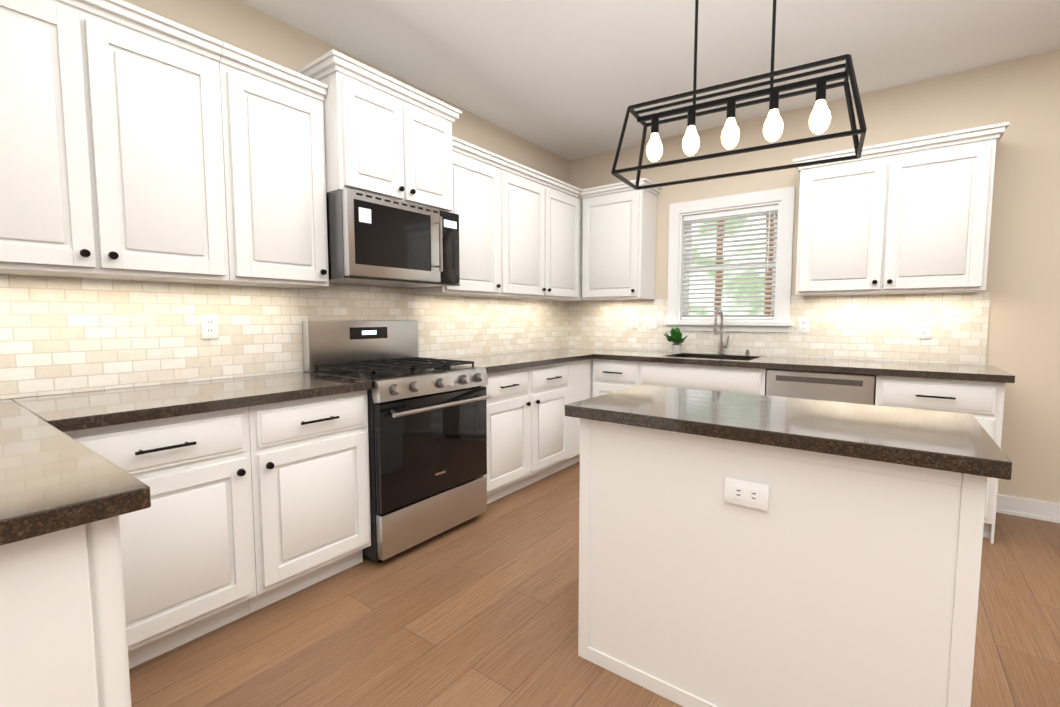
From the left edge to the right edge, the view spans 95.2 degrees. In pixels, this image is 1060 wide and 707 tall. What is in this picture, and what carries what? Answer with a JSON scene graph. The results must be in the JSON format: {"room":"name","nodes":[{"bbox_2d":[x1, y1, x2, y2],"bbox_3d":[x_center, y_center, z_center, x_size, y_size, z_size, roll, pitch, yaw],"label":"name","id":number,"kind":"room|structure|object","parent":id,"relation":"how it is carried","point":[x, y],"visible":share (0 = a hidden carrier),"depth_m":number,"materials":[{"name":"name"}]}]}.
{"room":"kitchen","nodes":[
{"label":"kitchen","id":0,"kind":"room"},
{"bbox_2d":[0,0,568,399],"bbox_3d":[-1.764,-0.312,2.074,0.165,2.740,7.300,3,5,37],"label":"wall","id":1,"kind":"structure","parent":0,"point":[62,335],"depth_m":2.33,"materials":[{"name":"beige tile"}]},
{"bbox_2d":[0,0,228,283],"bbox_3d":[-1.650,-0.774,1.773,0.361,0.968,0.860,3,5,37],"label":"upper cabinet","id":2,"kind":"object","parent":1,"relation":"attached to","point":[111,154],"visible":1,"depth_m":1.73,"materials":[{"name":"white wood"}]},
{"bbox_2d":[200,314,218,338],"bbox_3d":[-1.515,-0.127,2.289,0.007,0.116,0.072,3,5,37],"label":"electrical outlet","id":3,"kind":"object","parent":1,"relation":"attached to","point":[209,326],"visible":1,"depth_m":2.29,"materials":[{"name":"white plastic"}]},
{"bbox_2d":[203,42,328,287],"bbox_3d":[-1.255,-0.814,2.301,0.361,0.968,0.458,3,5,37],"label":"upper cabinet","id":4,"kind":"object","parent":1,"relation":"attached to","point":[274,157],"visible":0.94,"depth_m":2.18,"materials":[{"name":"white wood"}]},
{"bbox_2d":[295,50,461,212],"bbox_3d":[-0.844,-1.137,2.736,0.471,0.618,0.840,3,5,37],"label":"upper cabinet","id":5,"kind":"object","parent":1,"relation":"attached to","point":[385,135],"visible":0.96,"depth_m":2.51,"materials":[{"name":"white wood"}]},
{"bbox_2d":[326,188,459,288],"bbox_3d":[-0.822,-0.612,2.759,0.525,0.427,0.752,3,5,37],"label":"microwave","id":6,"kind":"object","parent":5,"relation":"attached to","point":[377,240],"visible":0.96,"depth_m":2.54,"materials":[{"name":"silver metal"}]},
{"bbox_2d":[411,136,502,296],"bbox_3d":[-0.493,-0.890,3.318,0.361,0.968,0.552,3,5,37],"label":"upper cabinet","id":7,"kind":"object","parent":1,"relation":"attached to","point":[475,176],"visible":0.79,"depth_m":3.25,"materials":[{"name":"white wood"}]},
{"bbox_2d":[473,161,580,300],"bbox_3d":[-0.017,-0.917,3.978,0.331,0.922,1.071,3,5,37],"label":"upper cabinet","id":8,"kind":"object","parent":1,"relation":"attached to","point":[540,235],"depth_m":3.82,"materials":[{"name":"white wood"}]},
{"bbox_2d":[581,199,591,300],"bbox_3d":[0.393,-0.947,4.526,0.331,0.900,0.415,3,5,37],"label":"upper cabinet","id":9,"kind":"object","parent":1,"relation":"attached to","point":[581,199],"depth_m":4.39,"materials":[{"name":"white wood"}]},
{"bbox_2d":[129,461,1059,706],"bbox_3d":[0.773,1.256,0.290,6.500,0.120,7.300,3,5,37],"label":"floor","id":10,"kind":"structure","parent":0,"point":[481,610],"depth_m":1.86,"materials":[{"name":"brown wood"}]},
{"bbox_2d":[0,516,131,706],"bbox_3d":[-1.510,0.696,1.107,1.508,0.875,0.599,3,5,37],"label":"base cabinet","id":11,"kind":"object","parent":10,"relation":"on","point":[63,636],"visible":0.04,"depth_m":0.81,"materials":[{"name":"white wood"}]},
{"bbox_2d":[0,372,371,545],"bbox_3d":[-1.172,0.208,1.484,1.545,0.039,1.785,3,5,37],"label":"countertop","id":12,"kind":"structure","parent":11,"relation":"on","point":[54,477],"depth_m":1.22,"materials":[{"name":"stone"}]},
{"bbox_2d":[64,407,256,668],"bbox_3d":[-1.484,0.640,1.850,0.662,0.875,0.564,3,5,37],"label":"base cabinet","id":13,"kind":"object","parent":10,"relation":"on","point":[188,553],"visible":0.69,"depth_m":1.71,"materials":[{"name":"white wood"}]},
{"bbox_2d":[248,390,370,612],"bbox_3d":[-1.155,0.607,2.288,0.662,0.875,0.530,3,5,37],"label":"base cabinet","id":14,"kind":"object","parent":10,"relation":"on","point":[310,477],"visible":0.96,"depth_m":2.07,"materials":[{"name":"white wood"}]},
{"bbox_2d":[302,320,490,562],"bbox_3d":[-0.723,0.411,2.762,0.736,1.195,0.756,3,5,37],"label":"range","id":15,"kind":"object","parent":10,"relation":"on","point":[427,427],"visible":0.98,"depth_m":2.59,"materials":[{"name":"silver metal"}]},
{"bbox_2d":[484,368,530,503],"bbox_3d":[-0.385,0.530,3.317,0.662,0.875,0.508,3,5,37],"label":"base cabinet","id":16,"kind":"object","parent":10,"relation":"on","point":[508,403],"visible":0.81,"depth_m":3.15,"materials":[{"name":"white wood"}]},
{"bbox_2d":[444,350,595,372],"bbox_3d":[-0.137,0.049,3.603,0.660,0.039,1.320,3,5,37],"label":"countertop","id":17,"kind":"structure","parent":16,"relation":"on","point":[493,363],"depth_m":3.52,"materials":[{"name":"stone"}]},
{"bbox_2d":[520,362,568,488],"bbox_3d":[-0.080,0.500,3.724,0.662,0.875,0.508,3,5,37],"label":"base cabinet","id":18,"kind":"object","parent":10,"relation":"on","point":[548,423],"visible":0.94,"depth_m":3.52,"materials":[{"name":"white wood"}]},
{"bbox_2d":[560,359,592,469],"bbox_3d":[0.341,0.454,4.329,0.610,0.875,0.964,3,5,37],"label":"base cabinet","id":19,"kind":"object","parent":10,"relation":"on","point":[580,377],"visible":0.08,"depth_m":3.88,"materials":[{"name":"white wood"}]},
{"bbox_2d":[592,359,638,397],"bbox_3d":[0.850,0.469,4.138,0.410,0.875,0.662,3,5,37],"label":"base cabinet","id":20,"kind":"object","parent":10,"relation":"on","point":[609,376],"visible":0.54,"depth_m":3.88,"materials":[{"name":"white wood"}]},
{"bbox_2d":[639,361,766,394],"bbox_3d":[1.376,0.498,3.746,0.898,0.875,0.661,3,5,37],"label":"base cabinet","id":21,"kind":"object","parent":10,"relation":"on","point":[744,380],"visible":0.19,"depth_m":3.45,"materials":[{"name":"white wood"}]},
{"bbox_2d":[536,347,1014,382],"bbox_3d":[1.437,0.045,3.666,3.105,0.039,0.648,3,5,37],"label":"countertop","id":22,"kind":"structure","parent":21,"relation":"on","point":[986,373],"depth_m":3.14,"materials":[{"name":"stone"}]},
{"bbox_2d":[664,327,686,352],"bbox_3d":[1.218,-0.110,4.027,0.185,0.215,0.200,3,5,37],"label":"plant","id":23,"kind":"object","parent":22,"relation":"on","point":[676,338],"visible":1,"depth_m":3.99,"materials":[{"name":"green plant"}]},
{"bbox_2d":[669,354,755,360],"bbox_3d":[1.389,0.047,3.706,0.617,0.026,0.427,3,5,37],"label":"sink","id":24,"kind":"object","parent":22,"relation":"in","point":[717,357],"visible":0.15,"depth_m":3.89,"materials":[{"name":"grey metal"}]},
{"bbox_2d":[713,307,728,354],"bbox_3d":[1.507,-0.176,3.821,0.089,0.376,0.215,3,5,37],"label":"faucet","id":25,"kind":"object","parent":22,"relation":"on","point":[715,332],"visible":1,"depth_m":3.87,"materials":[{"name":"silver metal"}]},
{"bbox_2d":[578,418,986,706],"bbox_3d":[0.764,0.656,1.635,1.033,0.875,0.592,3,5,37],"label":"kitchen island","id":26,"kind":"object","parent":10,"relation":"on","point":[827,580],"visible":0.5,"depth_m":1.33,"materials":[{"name":"white wood"}]},
{"bbox_2d":[724,477,768,510],"bbox_3d":[0.606,0.394,1.358,0.116,0.072,0.007,3,5,37],"label":"outlet","id":27,"kind":"object","parent":26,"relation":"attached to","point":[747,494],"visible":1,"depth_m":1.35,"materials":[{"name":"white plastic"}]},
{"bbox_2d":[565,384,1011,479],"bbox_3d":[0.748,0.201,1.585,1.100,0.039,0.635,3,5,37],"label":"island countertop","id":28,"kind":"structure","parent":26,"relation":"on","point":[958,442],"depth_m":1.38,"materials":[{"name":"stone"}]},
{"bbox_2d":[766,369,876,404],"bbox_3d":[1.990,0.533,3.316,0.592,0.870,0.618,3,5,37],"label":"dishwasher","id":29,"kind":"object","parent":10,"relation":"on","point":[845,387],"visible":0.31,"depth_m":3.03,"materials":[{"name":"silver metal"}]},
{"bbox_2d":[875,375,1005,543],"bbox_3d":[2.438,0.557,2.954,0.550,0.875,0.662,3,5,37],"label":"base cabinet","id":30,"kind":"object","parent":10,"relation":"on","point":[982,402],"visible":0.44,"depth_m":2.64,"materials":[{"name":"white wood"}]},
{"bbox_2d":[239,0,1059,160],"bbox_3d":[0.773,-1.596,0.076,6.500,0.120,7.300,3,5,37],"label":"ceiling","id":31,"kind":"structure","parent":0,"point":[569,80],"depth_m":2.73,"materials":[{"name":"white paint"}]},
{"bbox_2d":[611,0,866,189],"bbox_3d":[0.782,-1.200,1.864,0.871,0.935,0.309,3,5,31],"label":"pendant light","id":32,"kind":"object","parent":31,"relation":"hanging from","point":[819,119],"visible":1,"depth_m":1.83,"materials":[{"name":"black metal"}]},
{"bbox_2d":[569,49,1059,522],"bbox_3d":[2.906,-0.383,3.030,6.500,2.740,0.172,3,5,37],"label":"wall","id":33,"kind":"structure","parent":0,"point":[1007,320],"depth_m":3.09,"materials":[{"name":"beige paint"}]},
{"bbox_2d":[580,178,661,300],"bbox_3d":[0.789,-0.961,4.265,0.612,0.968,0.361,3,5,37],"label":"upper cabinet","id":34,"kind":"object","parent":33,"relation":"attached to","point":[619,221],"visible":0.98,"depth_m":4.14,"materials":[{"name":"white wood"}]},
{"bbox_2d":[630,316,637,327],"bbox_3d":[0.945,-0.286,4.409,0.072,0.116,0.010,3,5,37],"label":"electrical outlet","id":35,"kind":"object","parent":33,"relation":"attached to","point":[633,321],"visible":1,"depth_m":4.41,"materials":[{"name":"white plastic"}]},
{"bbox_2d":[650,317,657,329],"bbox_3d":[1.098,-0.268,4.298,0.072,0.116,0.007,3,5,37],"label":"electrical outlet","id":36,"kind":"object","parent":33,"relation":"attached to","point":[653,323],"visible":1,"depth_m":4.29,"materials":[{"name":"white plastic"}]},
{"bbox_2d":[663,186,794,331],"bbox_3d":[1.613,-0.723,3.950,0.990,1.080,0.190,3,5,37],"label":"window","id":37,"kind":"structure","parent":33,"relation":"in","point":[680,258],"depth_m":3.91,"materials":[{"name":"white"}]},
{"bbox_2d":[798,318,809,333],"bbox_3d":[2.036,-0.206,3.600,0.072,0.116,0.007,3,5,37],"label":"electrical outlet","id":38,"kind":"object","parent":33,"relation":"attached to","point":[803,325],"visible":1,"depth_m":3.60,"materials":[{"name":"white plastic"}]},
{"bbox_2d":[793,122,1008,295],"bbox_3d":[2.306,-0.849,3.136,1.054,0.913,0.361,3,5,37],"label":"upper cabinet","id":39,"kind":"object","parent":33,"relation":"attached to","point":[910,216],"visible":0.98,"depth_m":2.98,"materials":[{"name":"white wood"}]},
{"bbox_2d":[917,321,931,338],"bbox_3d":[2.596,-0.154,3.184,0.072,0.116,0.007,3,5,37],"label":"electrical outlet","id":40,"kind":"object","parent":33,"relation":"attached to","point":[924,330],"visible":1,"depth_m":3.18,"materials":[{"name":"white plastic"}]},
{"label":"outside","id":41,"kind":"structure","parent":0,"visible":0},
{"bbox_2d":[689,214,774,314],"bbox_3d":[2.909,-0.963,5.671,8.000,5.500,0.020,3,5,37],"label":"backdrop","id":42,"kind":"structure","parent":41,"point":[738,285],"depth_m":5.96,"materials":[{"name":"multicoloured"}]}
]}

